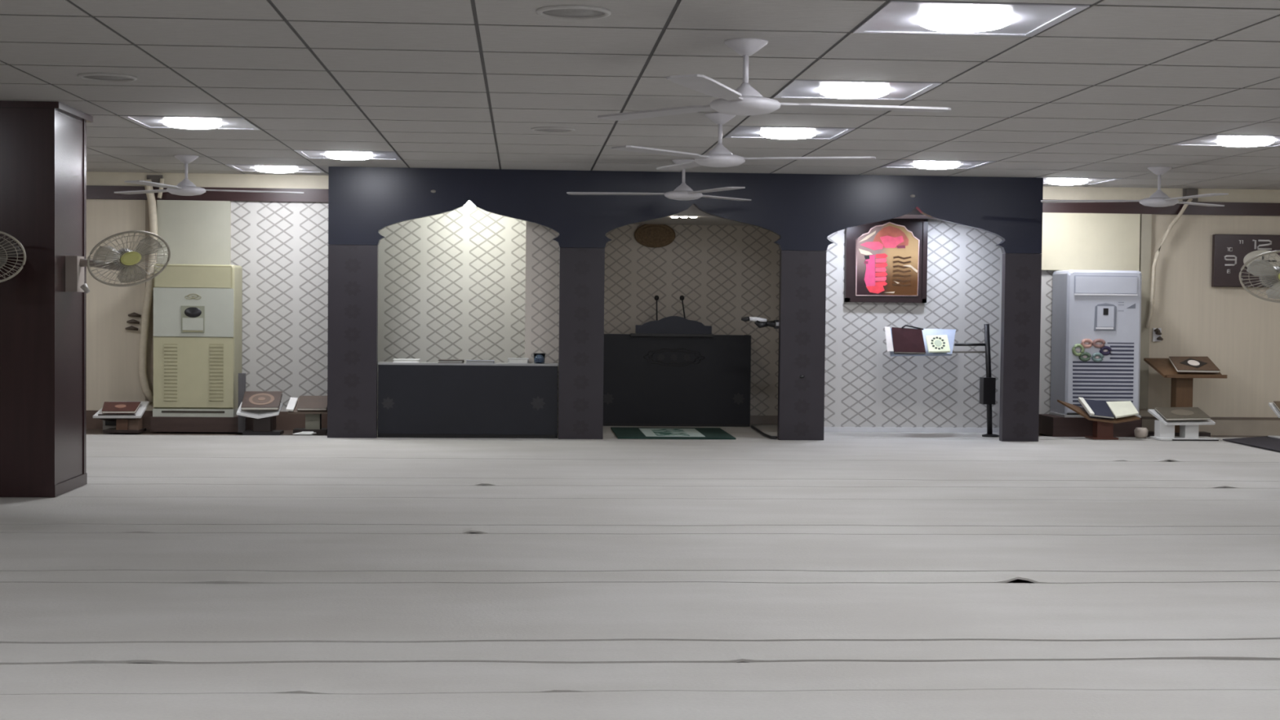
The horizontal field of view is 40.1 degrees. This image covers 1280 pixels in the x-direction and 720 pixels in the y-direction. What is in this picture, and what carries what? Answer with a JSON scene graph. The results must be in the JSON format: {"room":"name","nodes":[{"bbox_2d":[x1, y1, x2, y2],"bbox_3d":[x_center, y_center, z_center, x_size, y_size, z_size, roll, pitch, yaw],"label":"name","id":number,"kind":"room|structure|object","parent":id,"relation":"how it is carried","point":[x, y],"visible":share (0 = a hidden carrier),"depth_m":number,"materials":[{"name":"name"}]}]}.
{"room":"mosque","nodes":[
{"label":"mosque","id":0,"kind":"room"},
{"bbox_2d":[0,100,93,497],"bbox_3d":[-5.357,-0.476,13.745,1.845,3.000,1.060,0,2,-4],"label":"pillar","id":1,"kind":"structure","parent":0,"point":[43,144],"depth_m":13.34,"materials":[{"name":"wood"}]},
{"bbox_2d":[0,231,26,282],"bbox_3d":[-4.800,-0.735,13.006,0.615,0.462,0.586,0,2,-4],"label":"wall fan","id":2,"kind":"object","parent":1,"relation":"attached to","point":[8,248],"visible":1,"depth_m":12.83,"materials":[{"name":"metal"}]},
{"bbox_2d":[0,236,22,276],"bbox_3d":[-4.798,-0.758,12.886,0.583,0.393,0.113,0,2,-4],"label":"grille","id":3,"kind":"object","parent":2,"relation":"attached to","point":[19,251],"depth_m":12.84,"materials":[{"name":"metal"}]},
{"bbox_2d":[65,230,170,293],"bbox_3d":[-4.059,-0.759,13.621,0.824,0.487,0.562,0,2,-4],"label":"wall fan","id":4,"kind":"object","parent":1,"relation":"attached to","point":[124,260],"visible":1,"depth_m":13.51,"materials":[{"name":"metal"}]},
{"bbox_2d":[88,232,168,284],"bbox_3d":[-3.927,-0.779,13.472,0.567,0.418,0.248,0,2,-4],"label":"grille","id":5,"kind":"object","parent":4,"relation":"attached to","point":[126,260],"depth_m":13.46,"materials":[{"name":"metal"}]},
{"bbox_2d":[86,172,231,410],"bbox_3d":[-7.117,-0.681,20.660,4.558,3.130,0.200,0,2,-4],"label":"wall","id":6,"kind":"structure","parent":0,"point":[113,353],"depth_m":20.63,"materials":[{"name":"paint"}]},
{"bbox_2d":[124,312,142,331],"bbox_3d":[-5.940,-0.446,20.598,0.188,0.212,0.095,0,2,-4],"label":"socket","id":7,"kind":"object","parent":6,"relation":"attached to","point":[132,320],"visible":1,"depth_m":20.55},
{"bbox_2d":[145,200,156,402],"bbox_3d":[-5.751,-0.690,20.630,0.131,2.379,0.038,0,2,-4],"label":"duct","id":8,"kind":"object","parent":6,"relation":"attached to","point":[150,338],"visible":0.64,"depth_m":20.63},
{"bbox_2d":[156,200,231,264],"bbox_3d":[-5.249,-1.480,20.627,0.843,0.789,0.057,0,2,-4],"label":"wall panel","id":9,"kind":"object","parent":6,"relation":"attached to","point":[194,232],"visible":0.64,"depth_m":20.60,"materials":[{"name":"paint"}]},
{"bbox_2d":[138,179,157,403],"bbox_3d":[-5.761,-0.800,20.546,0.214,2.628,0.090,0,2,-4],"label":"pipe","id":10,"kind":"object","parent":9,"relation":"attached to","point":[146,390],"visible":0.87,"depth_m":20.52,"materials":[{"name":"plastic"}]},
{"bbox_2d":[86,410,327,430],"bbox_3d":[-6.454,0.703,20.634,5.900,0.220,0.030,0,2,-4],"label":"baseboard","id":11,"kind":"structure","parent":6,"relation":"attached to","point":[284,420],"depth_m":20.77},
{"bbox_2d":[86,171,328,189],"bbox_3d":[-6.350,-2.124,20.554,6.050,0.163,0.020,0,2,-4],"label":"trim","id":12,"kind":"structure","parent":6,"relation":"attached to","point":[93,178],"depth_m":20.64,"materials":[{"name":"paint"}]},
{"bbox_2d":[86,185,328,202],"bbox_3d":[-6.351,-1.964,20.549,6.050,0.157,0.040,0,2,-4],"label":"trim","id":13,"kind":"structure","parent":6,"relation":"attached to","point":[93,192],"depth_m":20.63,"materials":[{"name":"wood"}]},
{"bbox_2d":[231,200,525,429],"bbox_3d":[-3.111,-0.647,20.929,3.472,3.130,0.200,0,2,-4],"label":"wall","id":14,"kind":"structure","parent":0,"point":[451,285],"depth_m":20.83,"materials":[{"name":"tile"}]},
{"bbox_2d":[0,0,1279,190],"bbox_3d":[0.658,-1.866,9.133,19.120,0.200,26.650,0,2,-4],"label":"ceiling","id":15,"kind":"structure","parent":0,"point":[1106,90],"depth_m":11.68,"materials":[{"name":"grey tile"}]},
{"bbox_2d":[77,72,137,81],"bbox_3d":[-3.554,-1.885,11.703,0.380,0.016,0.380,0,2,-4],"label":"ceiling speaker","id":16,"kind":"object","parent":15,"relation":"attached to","point":[101,77],"visible":1,"depth_m":11.69},
{"bbox_2d":[119,115,260,129],"bbox_3d":[-3.755,-1.981,14.717,0.984,0.069,0.984,0,2,-4],"label":"ceiling light","id":17,"kind":"object","parent":15,"relation":"attached to","point":[147,122],"visible":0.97,"depth_m":14.57,"materials":[{"name":"white"}]},
{"bbox_2d":[114,155,303,195],"bbox_3d":[-4.550,-1.899,17.985,2.084,0.410,2.066,0,2,-4],"label":"ceiling fan","id":18,"kind":"object","parent":15,"relation":"hanging from","point":[184,188],"visible":1,"depth_m":18.06,"materials":[{"name":"white paint"}]},
{"bbox_2d":[225,164,325,173],"bbox_3d":[-4.092,-2.145,19.740,0.984,0.069,0.984,0,2,-4],"label":"ceiling light","id":19,"kind":"object","parent":15,"relation":"attached to","point":[240,167],"visible":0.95,"depth_m":19.59,"materials":[{"name":"white"}]},
{"bbox_2d":[293,149,401,159],"bbox_3d":[-2.952,-2.071,17.798,0.984,0.069,0.984,0,2,-4],"label":"ceiling light","id":20,"kind":"object","parent":15,"relation":"attached to","point":[322,154],"visible":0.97,"depth_m":17.65,"materials":[{"name":"white"}]},
{"bbox_2d":[530,126,575,133],"bbox_3d":[-0.740,-1.958,14.919,0.380,0.016,0.380,0,2,-4],"label":"ceiling speaker","id":21,"kind":"object","parent":15,"relation":"attached to","point":[541,129],"visible":1,"depth_m":14.90},
{"bbox_2d":[536,4,611,19],"bbox_3d":[-0.336,-1.761,8.891,0.380,0.016,0.380,0,2,-4],"label":"ceiling speaker","id":22,"kind":"object","parent":15,"relation":"attached to","point":[557,11],"visible":1,"depth_m":8.88},
{"bbox_2d":[566,159,751,200],"bbox_3d":[0.262,-1.847,17.923,2.011,0.410,2.122,0,2,-4],"label":"ceiling fan","id":23,"kind":"object","parent":15,"relation":"hanging from","point":[683,192],"visible":0.88,"depth_m":17.96,"materials":[{"name":"white paint"}]},
{"bbox_2d":[611,112,875,170],"bbox_3d":[0.762,-1.708,13.763,2.066,0.410,2.084,0,2,-4],"label":"ceiling fan","id":24,"kind":"object","parent":15,"relation":"hanging from","point":[719,156],"visible":0.98,"depth_m":13.50,"materials":[{"name":"white paint"}]},
{"bbox_2d":[597,38,951,120],"bbox_3d":[0.800,-1.581,9.793,1.991,0.410,2.128,0,2,-4],"label":"ceiling fan","id":25,"kind":"object","parent":15,"relation":"hanging from","point":[744,100],"visible":1,"depth_m":9.80,"materials":[{"name":"white paint"}]},
{"bbox_2d":[724,125,855,139],"bbox_3d":[1.270,-1.939,15.054,0.984,0.069,0.984,0,2,-4],"label":"ceiling light","id":26,"kind":"object","parent":15,"relation":"attached to","point":[740,131],"visible":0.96,"depth_m":14.91,"materials":[{"name":"white"}]},
{"bbox_2d":[773,79,942,100],"bbox_3d":[1.472,-1.840,12.040,0.984,0.069,0.984,0,2,-4],"label":"ceiling light","id":27,"kind":"object","parent":15,"relation":"attached to","point":[797,88],"visible":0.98,"depth_m":11.90,"materials":[{"name":"white"}]},
{"bbox_2d":[880,159,995,169],"bbox_3d":[3.079,-2.021,18.204,0.984,0.069,0.984,0,2,-4],"label":"ceiling light","id":28,"kind":"object","parent":15,"relation":"attached to","point":[901,163],"visible":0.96,"depth_m":18.06,"materials":[{"name":"white"}]},
{"bbox_2d":[853,0,1089,36],"bbox_3d":[1.674,-1.742,9.026,0.984,0.069,0.984,0,2,-4],"label":"ceiling light","id":29,"kind":"object","parent":15,"relation":"attached to","point":[895,17],"visible":0.98,"depth_m":8.90,"materials":[{"name":"white"}]},
{"bbox_2d":[1034,177,1123,185],"bbox_3d":[4.955,-2.069,20.348,0.984,0.069,0.984,0,2,-4],"label":"ceiling light","id":30,"kind":"object","parent":15,"relation":"attached to","point":[1051,180],"visible":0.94,"depth_m":20.16,"materials":[{"name":"white"}]},
{"bbox_2d":[1040,166,1228,207],"bbox_3d":[5.348,-1.799,18.105,2.123,0.410,2.005,0,2,-4],"label":"ceiling fan","id":31,"kind":"object","parent":15,"relation":"hanging from","point":[1157,199],"visible":1,"depth_m":18.24,"materials":[{"name":"white paint"}]},
{"bbox_2d":[1169,133,1279,146],"bbox_3d":[5.291,-1.905,15.325,0.984,0.069,0.984,0,2,-4],"label":"ceiling light","id":32,"kind":"object","parent":15,"relation":"attached to","point":[1213,140],"visible":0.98,"depth_m":15.19,"materials":[{"name":"white"}]},
{"bbox_2d":[524,204,779,436],"bbox_3d":[0.310,-0.607,21.260,3.400,3.100,2.400,0,2,-4],"label":"wall","id":33,"kind":"structure","parent":0,"point":[725,271],"depth_m":22.31,"materials":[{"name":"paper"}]},
{"bbox_2d":[634,224,675,247],"bbox_3d":[0.189,-1.602,22.239,0.524,0.353,0.063,0,2,-4],"label":"wall basket","id":34,"kind":"object","parent":33,"relation":"attached to","point":[647,235],"visible":0.94,"depth_m":22.23,"materials":[{"name":"wicker"}]},
{"bbox_2d":[86,429,1266,663],"bbox_3d":[0.671,1.317,9.238,19.000,0.130,26.650,0,2,-4],"label":"floor","id":35,"kind":"structure","parent":0,"point":[147,432],"depth_m":20.10,"materials":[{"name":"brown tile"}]},
{"bbox_2d":[102,420,115,429],"bbox_3d":[-6.108,0.719,20.398,0.230,0.170,0.228,0,2,-4],"label":"box","id":36,"kind":"object","parent":35,"relation":"on","point":[106,424],"visible":0.36,"depth_m":20.29,"materials":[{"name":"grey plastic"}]},
{"bbox_2d":[93,401,149,433],"bbox_3d":[-5.926,0.650,20.026,0.546,0.336,0.430,0,2,-4],"label":"lectern","id":37,"kind":"object","parent":35,"relation":"on","point":[125,423],"visible":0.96,"depth_m":19.89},
{"bbox_2d":[93,401,149,417],"bbox_3d":[-5.925,0.567,20.033,0.546,0.172,0.410,0,2,-4],"label":"tray","id":38,"kind":"object","parent":37,"relation":"on","point":[139,414],"depth_m":19.86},
{"bbox_2d":[102,401,141,413],"bbox_3d":[-5.925,0.542,19.973,0.414,0.120,0.299,0,2,-4],"label":"book","id":39,"kind":"object","parent":37,"relation":"on","point":[108,407],"visible":1,"depth_m":19.93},
{"bbox_2d":[150,263,275,432],"bbox_3d":[-4.943,-0.144,20.377,1.333,1.920,0.650,0,2,-4],"label":"air conditioner","id":40,"kind":"object","parent":35,"relation":"on","point":[197,308],"visible":0.98,"depth_m":20.07,"materials":[{"name":"beige plastic"}]},
{"bbox_2d":[164,343,177,401],"bbox_3d":[-5.370,0.145,20.066,0.149,0.658,0.007,0,2,-4],"label":"grille","id":41,"kind":"object","parent":40,"relation":"attached to","point":[170,349],"depth_m":20.06,"materials":[{"name":"beige plastic"}]},
{"bbox_2d":[155,266,231,288],"bbox_3d":[-5.116,-0.948,20.071,0.853,0.236,0.025,0,2,-4],"label":"outlet","id":42,"kind":"object","parent":40,"relation":"attached to","point":[172,277],"depth_m":20.06,"materials":[{"name":"beige plastic"}]},
{"bbox_2d":[208,343,223,401],"bbox_3d":[-4.856,0.145,20.101,0.157,0.659,0.007,0,2,-4],"label":"grille","id":43,"kind":"object","parent":40,"relation":"attached to","point":[215,350],"depth_m":20.09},
{"bbox_2d":[238,373,245,432],"bbox_3d":[-4.555,0.491,20.061,0.080,0.680,0.052,0,2,-4],"label":"stand","id":44,"kind":"object","parent":35,"relation":"on","point":[242,376],"visible":0.79,"depth_m":20.04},
{"bbox_2d":[236,402,284,435],"bbox_3d":[-4.303,0.663,19.884,0.484,0.353,0.350,0,2,-4],"label":"lectern","id":45,"kind":"object","parent":35,"relation":"on","point":[263,420],"visible":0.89,"depth_m":19.79,"materials":[{"name":"black plastic"}]},
{"bbox_2d":[240,391,282,410],"bbox_3d":[-4.289,0.462,19.879,0.422,0.202,0.329,0,2,-4],"label":"book","id":46,"kind":"object","parent":45,"relation":"on","point":[252,400],"visible":1,"depth_m":19.84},
{"bbox_2d":[288,397,327,434],"bbox_3d":[-3.779,0.637,20.064,0.449,0.405,0.340,0,2,-4],"label":"lectern","id":47,"kind":"object","parent":35,"relation":"on","point":[313,418],"visible":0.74,"depth_m":19.97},
{"bbox_2d":[285,397,297,411],"bbox_3d":[-3.968,0.504,19.992,0.085,0.147,0.279,1,2,0],"label":"book","id":48,"kind":"object","parent":47,"relation":"on","point":[292,402],"visible":1,"depth_m":19.97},
{"bbox_2d":[297,395,327,410],"bbox_3d":[-3.735,0.493,20.031,0.337,0.158,0.307,0,2,-4],"label":"book","id":49,"kind":"object","parent":47,"relation":"on","point":[305,402],"visible":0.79,"depth_m":19.99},
{"bbox_2d":[0,582,1279,643],"bbox_3d":[0.701,1.255,8.810,18.600,0.014,1.670,0,2,-4],"label":"carpet strip","id":50,"kind":"object","parent":35,"relation":"on","point":[31,612],"visible":1,"depth_m":8.66,"materials":[{"name":"carpet"}]},
{"bbox_2d":[0,532,1279,572],"bbox_3d":[0.564,1.188,10.853,18.601,0.014,1.637,0,2,-4],"label":"carpet strip","id":51,"kind":"object","parent":35,"relation":"on","point":[19,552],"visible":1,"depth_m":10.72,"materials":[{"name":"carpet"}]},
{"bbox_2d":[0,659,1279,694],"bbox_3d":[0.806,1.302,7.230,18.601,0.024,0.618,0,2,-4],"label":"carpet strip","id":52,"kind":"object","parent":35,"relation":"on","point":[387,677],"visible":1,"depth_m":7.16,"materials":[{"name":"carpet"}]},
{"bbox_2d":[0,688,1279,719],"bbox_3d":[0.861,1.333,6.410,18.600,0.014,1.121,0,2,-4],"label":"carpet strip","id":53,"kind":"object","parent":35,"relation":"on","point":[987,704],"visible":1,"depth_m":6.64,"materials":[{"name":"carpet"}]},
{"bbox_2d":[0,497,1279,526],"bbox_3d":[0.425,1.120,12.928,18.600,0.014,1.682,0,2,-4],"label":"carpet strip","id":54,"kind":"object","parent":35,"relation":"on","point":[13,510],"visible":0.99,"depth_m":12.85,"materials":[{"name":"carpet"}]},
{"bbox_2d":[0,639,1279,664],"bbox_3d":[0.771,1.286,7.754,18.600,0.022,0.475,0,2,-4],"label":"carpet strip","id":55,"kind":"object","parent":35,"relation":"on","point":[557,651],"visible":1,"depth_m":7.68,"materials":[{"name":"carpet"}]},
{"bbox_2d":[0,570,1279,583],"bbox_3d":[0.632,1.206,9.838,18.600,0.044,0.444,0,2,-4],"label":"carpet strip","id":56,"kind":"object","parent":35,"relation":"on","point":[48,576],"visible":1,"depth_m":9.78,"materials":[{"name":"carpet"}]},
{"bbox_2d":[0,524,1279,535],"bbox_3d":[0.495,1.146,11.877,18.600,0.032,0.478,0,2,-4],"label":"carpet strip","id":57,"kind":"object","parent":35,"relation":"on","point":[28,528],"visible":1,"depth_m":11.84,"materials":[{"name":"carpet"}]},
{"bbox_2d":[56,484,1279,500],"bbox_3d":[0.338,1.078,14.223,18.600,0.014,0.988,0,2,-4],"label":"carpet strip","id":58,"kind":"object","parent":35,"relation":"on","point":[87,490],"visible":0.98,"depth_m":14.19,"materials":[{"name":"carpet"}]},
{"bbox_2d":[86,434,1279,462],"bbox_3d":[0.046,0.923,18.591,18.600,0.039,2.850,0,2,-4],"label":"carpet strip","id":59,"kind":"object","parent":35,"relation":"on","point":[97,445],"visible":0.9,"depth_m":18.43,"materials":[{"name":"carpet"}]},
{"bbox_2d":[377,361,558,438],"bbox_3d":[-1.933,0.450,19.763,2.010,0.836,0.335,0,2,-4],"label":"counter","id":60,"kind":"object","parent":59,"relation":"on","point":[422,399],"depth_m":19.60,"materials":[{"name":"grey laminate"}]},
{"bbox_2d":[392,358,420,362],"bbox_3d":[-2.625,0.008,19.709,0.288,0.036,0.260,0,2,-4],"label":"book","id":61,"kind":"object","parent":60,"relation":"on","point":[395,360],"visible":1,"depth_m":19.59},
{"bbox_2d":[438,359,464,363],"bbox_3d":[-2.126,0.014,19.743,0.282,0.034,0.260,0,2,-4],"label":"book","id":62,"kind":"object","parent":60,"relation":"on","point":[441,361],"visible":1,"depth_m":19.62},
{"bbox_2d":[507,357,528,364],"bbox_3d":[-1.373,0.009,19.793,0.231,0.055,0.260,0,2,-4],"label":"book","id":63,"kind":"object","parent":60,"relation":"on","point":[521,361],"visible":1,"depth_m":19.67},
{"bbox_2d":[533,353,545,363],"bbox_3d":[-1.135,-0.018,19.778,0.140,0.115,0.140,0,2,-4],"label":"drinking glass","id":64,"kind":"object","parent":60,"relation":"on","point":[538,357],"visible":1,"depth_m":19.73,"materials":[{"name":"blue"}]},
{"bbox_2d":[327,166,1043,441],"bbox_3d":[0.507,-0.625,20.344,8.030,2.999,1.361,0,2,-4],"label":"partition wall","id":65,"kind":"structure","parent":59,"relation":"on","point":[802,210],"depth_m":19.63,"materials":[{"name":"paint"}]},
{"bbox_2d":[741,316,778,328],"bbox_3d":[1.373,-0.425,19.928,0.450,0.135,0.130,0,2,-4],"label":"holder","id":66,"kind":"object","parent":65,"relation":"attached to","point":[775,323],"visible":1,"depth_m":19.90,"materials":[{"name":"black plastic"}]},
{"bbox_2d":[1147,408,1219,440],"bbox_3d":[6.372,0.760,20.577,0.694,0.338,0.480,0,2,-4],"label":"lectern","id":67,"kind":"object","parent":59,"relation":"on","point":[1164,429],"visible":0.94,"depth_m":20.48,"materials":[{"name":"white plastic"}]},
{"bbox_2d":[1154,407,1210,420],"bbox_3d":[6.369,0.632,20.586,0.542,0.140,0.378,0,2,-4],"label":"book","id":68,"kind":"object","parent":67,"relation":"on","point":[1167,413],"visible":1,"depth_m":20.54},
{"bbox_2d":[1222,435,1279,451],"bbox_3d":[7.415,0.965,19.421,1.220,0.012,3.426,0,2,-4],"label":"floor mat","id":69,"kind":"object","parent":59,"relation":"on","point":[1265,442],"visible":1,"depth_m":20.03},
{"bbox_2d":[86,457,1279,481],"bbox_3d":[0.203,1.012,16.242,18.600,0.014,1.935,0,2,-4],"label":"carpet strip","id":70,"kind":"object","parent":35,"relation":"on","point":[140,467],"visible":0.94,"depth_m":16.19,"materials":[{"name":"carpet"}]},
{"bbox_2d":[87,476,1279,488],"bbox_3d":[0.287,1.044,14.993,18.600,0.032,0.636,0,2,-4],"label":"carpet strip","id":71,"kind":"object","parent":35,"relation":"on","point":[91,480],"visible":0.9,"depth_m":14.97,"materials":[{"name":"carpet"}]},
{"bbox_2d":[603,424,777,438],"bbox_3d":[0.572,0.855,21.207,2.660,0.010,2.275,0,2,-4],"label":"carpet strip","id":72,"kind":"object","parent":35,"relation":"on","point":[770,429],"visible":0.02,"depth_m":21.29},
{"bbox_2d":[610,426,736,439],"bbox_3d":[0.364,0.855,20.600,1.336,0.019,1.642,0,2,-4],"label":"rug","id":73,"kind":"object","parent":72,"relation":"on","point":[635,433],"visible":1,"depth_m":20.43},
{"bbox_2d":[603,315,751,426],"bbox_3d":[0.396,0.134,21.977,1.953,1.374,0.510,0,2,-4],"label":"pulpit","id":74,"kind":"object","parent":72,"relation":"on","point":[673,371],"visible":0.98,"depth_m":21.81,"materials":[{"name":"grey laminate"}]},
{"bbox_2d":[823,431,999,439],"bbox_3d":[3.238,0.898,20.758,2.380,0.010,1.020,0,2,-4],"label":"carpet strip","id":75,"kind":"object","parent":35,"relation":"on","point":[899,435],"visible":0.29,"depth_m":20.71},
{"bbox_2d":[884,324,999,436],"bbox_3d":[3.560,0.232,20.718,1.369,1.329,0.332,0,2,-4],"label":"book stand","id":76,"kind":"object","parent":75,"relation":"on","point":[988,384],"visible":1,"depth_m":20.65,"materials":[{"name":"black plastic"}]},
{"bbox_2d":[891,327,925,354],"bbox_3d":[3.154,-0.229,20.628,0.370,0.308,0.244,0,2,-4],"label":"book","id":77,"kind":"object","parent":76,"relation":"on","point":[905,340],"visible":1,"depth_m":20.61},
{"bbox_2d":[889,328,955,356],"bbox_3d":[3.349,-0.208,20.715,0.840,0.329,0.282,0,2,-4],"label":"tray","id":78,"kind":"object","parent":76,"relation":"on","point":[950,333],"depth_m":20.71,"materials":[{"name":"glass"}]},
{"bbox_2d":[925,334,950,352],"bbox_3d":[3.492,-0.191,20.558,0.266,0.209,0.150,0,2,-4],"label":"book","id":79,"kind":"object","parent":76,"relation":"on","point":[940,343],"visible":1,"depth_m":20.54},
{"bbox_2d":[1038,435,1240,440],"bbox_3d":[6.883,0.937,20.730,4.670,0.010,0.475,0,2,-4],"label":"carpet strip","id":80,"kind":"object","parent":35,"relation":"on","point":[1039,437],"visible":0.22,"depth_m":20.58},
{"bbox_2d":[1038,270,1142,437],"bbox_3d":[5.413,-0.085,21.073,1.071,1.976,0.648,0,2,-4],"label":"air conditioner","id":81,"kind":"object","parent":80,"relation":"on","point":[1096,320],"visible":0.98,"depth_m":20.78,"materials":[{"name":"white plastic"}]},
{"bbox_2d":[1071,343,1084,355],"bbox_3d":[5.186,-0.118,20.754,0.150,0.146,0.044,0,2,-4],"label":"flower","id":82,"kind":"object","parent":81,"relation":"on","point":[1077,349],"depth_m":20.74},
{"bbox_2d":[1078,351,1091,361],"bbox_3d":[5.267,-0.039,20.762,0.150,0.110,0.044,0,2,-4],"label":"flower","id":83,"kind":"object","parent":81,"relation":"on","point":[1082,356],"depth_m":20.75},
{"bbox_2d":[1080,338,1093,347],"bbox_3d":[5.290,-0.197,20.758,0.150,0.110,0.044,0,2,-4],"label":"flower","id":84,"kind":"object","parent":81,"relation":"on","point":[1085,343],"depth_m":20.74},
{"bbox_2d":[1091,352,1103,361],"bbox_3d":[5.420,-0.031,20.772,0.150,0.110,0.044,0,2,-4],"label":"flower","id":85,"kind":"object","parent":81,"relation":"on","point":[1095,357],"depth_m":20.76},
{"bbox_2d":[1092,338,1106,347],"bbox_3d":[5.435,-0.197,20.768,0.162,0.110,0.044,0,2,-4],"label":"flower","id":86,"kind":"object","parent":81,"relation":"on","point":[1096,343],"depth_m":20.75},
{"bbox_2d":[1098,346,1111,355],"bbox_3d":[5.516,-0.110,20.776,0.150,0.110,0.044,0,2,-4],"label":"flower","id":87,"kind":"object","parent":81,"relation":"on","point":[1103,350],"depth_m":20.76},
{"bbox_2d":[1075,275,1137,293],"bbox_3d":[5.518,-0.889,20.751,0.745,0.195,0.016,0,2,-4],"label":"outlet","id":88,"kind":"object","parent":81,"relation":"attached to","point":[1083,284],"depth_m":20.74,"materials":[{"name":"white plastic"}]},
{"bbox_2d":[1057,400,1140,439],"bbox_3d":[5.349,0.696,20.506,0.891,0.449,0.360,0,2,-4],"label":"lectern","id":89,"kind":"object","parent":80,"relation":"on","point":[1103,428],"visible":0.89,"depth_m":20.44,"materials":[{"name":"brown wood"}]},
{"bbox_2d":[1077,396,1114,418],"bbox_3d":[5.323,0.560,20.474,0.343,0.237,0.352,0,2,-4],"label":"book","id":90,"kind":"object","parent":89,"relation":"on","point":[1095,408],"visible":1,"depth_m":20.45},
{"bbox_2d":[1106,400,1138,417],"bbox_3d":[5.645,0.580,20.498,0.300,0.187,0.329,0,2,-4],"label":"book","id":91,"kind":"object","parent":89,"relation":"on","point":[1119,409],"visible":1,"depth_m":20.47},
{"bbox_2d":[1133,427,1148,438],"bbox_3d":[5.917,0.861,20.700,0.160,0.120,0.158,0,2,-4],"label":"cup","id":92,"kind":"object","parent":80,"relation":"on","point":[1140,433],"visible":1,"depth_m":20.64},
{"bbox_2d":[1143,358,1226,436],"bbox_3d":[6.513,0.451,21.052,0.914,0.930,0.430,0,2,-4],"label":"lectern","id":93,"kind":"object","parent":35,"relation":"on","point":[1181,388],"visible":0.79,"depth_m":20.96,"materials":[{"name":"brown wood"}]},
{"bbox_2d":[1168,356,1220,373],"bbox_3d":[6.634,0.054,21.016,0.520,0.188,0.349,0,2,-4],"label":"book","id":94,"kind":"object","parent":93,"relation":"on","point":[1181,364],"visible":1,"depth_m":20.97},
{"bbox_2d":[893,208,936,219],"bbox_3d":[3.265,-1.899,20.713,2.396,0.420,0.999,0,2,-4],"label":"ceiling","id":95,"kind":"structure","parent":0,"point":[914,214],"depth_m":20.49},
{"bbox_2d":[823,219,1058,427],"bbox_3d":[3.604,-0.591,21.380,3.189,3.130,0.200,0,2,-4],"label":"wall","id":96,"kind":"structure","parent":0,"point":[865,386],"depth_m":21.28,"materials":[{"name":"tile"}]},
{"bbox_2d":[844,218,928,302],"bbox_3d":[2.974,-1.271,21.180,0.993,1.152,0.070,0,2,-4],"label":"framed picture","id":97,"kind":"object","parent":96,"relation":"attached to","point":[886,261],"visible":0.88,"depth_m":21.16,"materials":[{"name":"black plastic"}]},
{"bbox_2d":[856,222,918,295],"bbox_3d":[2.986,-1.218,21.166,0.765,0.883,0.006,0,2,-4],"label":"print","id":98,"kind":"object","parent":97,"relation":"attached to","point":[887,253],"depth_m":21.16},
{"bbox_2d":[823,426,999,432],"bbox_3d":[3.198,0.856,21.285,2.390,0.075,0.030,0,2,-4],"label":"baseboard","id":99,"kind":"structure","parent":96,"relation":"attached to","point":[825,428],"depth_m":21.28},
{"bbox_2d":[1138,213,1279,417],"bbox_3d":[7.181,-0.561,21.621,3.981,3.130,0.200,0,2,-4],"label":"wall","id":100,"kind":"structure","parent":0,"point":[1238,331],"depth_m":21.51,"materials":[{"name":"paint"}]},
{"bbox_2d":[1041,212,1140,271],"bbox_3d":[5.475,-1.437,21.346,1.226,0.696,0.057,0,2,-4],"label":"wall panel","id":101,"kind":"object","parent":100,"relation":"attached to","point":[1070,241],"visible":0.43,"depth_m":21.32,"materials":[{"name":"paint"}]},
{"bbox_2d":[1138,213,1151,408],"bbox_3d":[6.161,-0.590,21.425,0.125,2.379,0.048,0,2,-4],"label":"duct","id":102,"kind":"object","parent":100,"relation":"attached to","point":[1145,219],"visible":0.71,"depth_m":21.40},
{"bbox_2d":[1152,328,1163,341],"bbox_3d":[6.336,-0.310,21.424,0.114,0.166,0.095,0,2,-4],"label":"socket","id":103,"kind":"object","parent":100,"relation":"attached to","point":[1157,332],"visible":1,"depth_m":21.45,"materials":[{"name":"white plastic"}]},
{"bbox_2d":[1038,416,1279,435],"bbox_3d":[6.816,0.811,21.523,4.700,0.225,0.035,0,2,-4],"label":"baseboard","id":104,"kind":"structure","parent":100,"relation":"attached to","point":[1233,426],"depth_m":21.55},
{"bbox_2d":[1042,186,1279,203],"bbox_3d":[6.815,-2.014,21.438,4.760,0.163,0.020,0,2,-4],"label":"trim","id":105,"kind":"structure","parent":100,"relation":"attached to","point":[1050,193],"depth_m":21.38,"materials":[{"name":"paint"}]},
{"bbox_2d":[1042,199,1279,216],"bbox_3d":[6.734,-1.855,21.428,4.920,0.157,0.040,0,2,-4],"label":"trim","id":106,"kind":"structure","parent":100,"relation":"attached to","point":[1126,207],"depth_m":21.39,"materials":[{"name":"wood"}]},
{"bbox_2d":[1145,198,1192,328],"bbox_3d":[6.443,-1.181,21.351,0.552,1.597,0.044,0,2,-4],"label":"pipe","id":107,"kind":"object","parent":100,"relation":"attached to","point":[1189,200],"visible":0.94,"depth_m":21.33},
{"bbox_2d":[1182,188,1198,201],"bbox_3d":[6.720,-2.013,21.409,0.180,0.155,0.063,0,2,-4],"label":"cover","id":108,"kind":"object","parent":100,"relation":"attached to","point":[1186,192],"visible":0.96,"depth_m":21.39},
{"bbox_2d":[1211,234,1279,287],"bbox_3d":[7.612,-1.212,21.478,1.200,0.642,0.097,0,2,-4],"label":"wall clock","id":109,"kind":"object","parent":100,"relation":"attached to","point":[1230,252],"visible":0.78,"depth_m":21.43,"materials":[{"name":"black plastic"}]},
{"bbox_3d":[6.418,-0.378,14.536,1.750,3.000,1.060,0,2,-4],"label":"wall","id":110,"kind":"structure","parent":0,"visible":0},
{"bbox_2d":[1239,250,1279,302],"bbox_3d":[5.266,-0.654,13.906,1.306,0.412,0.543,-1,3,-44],"label":"wall fan","id":111,"kind":"object","parent":110,"relation":"attached to","point":[1268,275],"visible":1,"depth_m":13.61,"materials":[{"name":"metal"}]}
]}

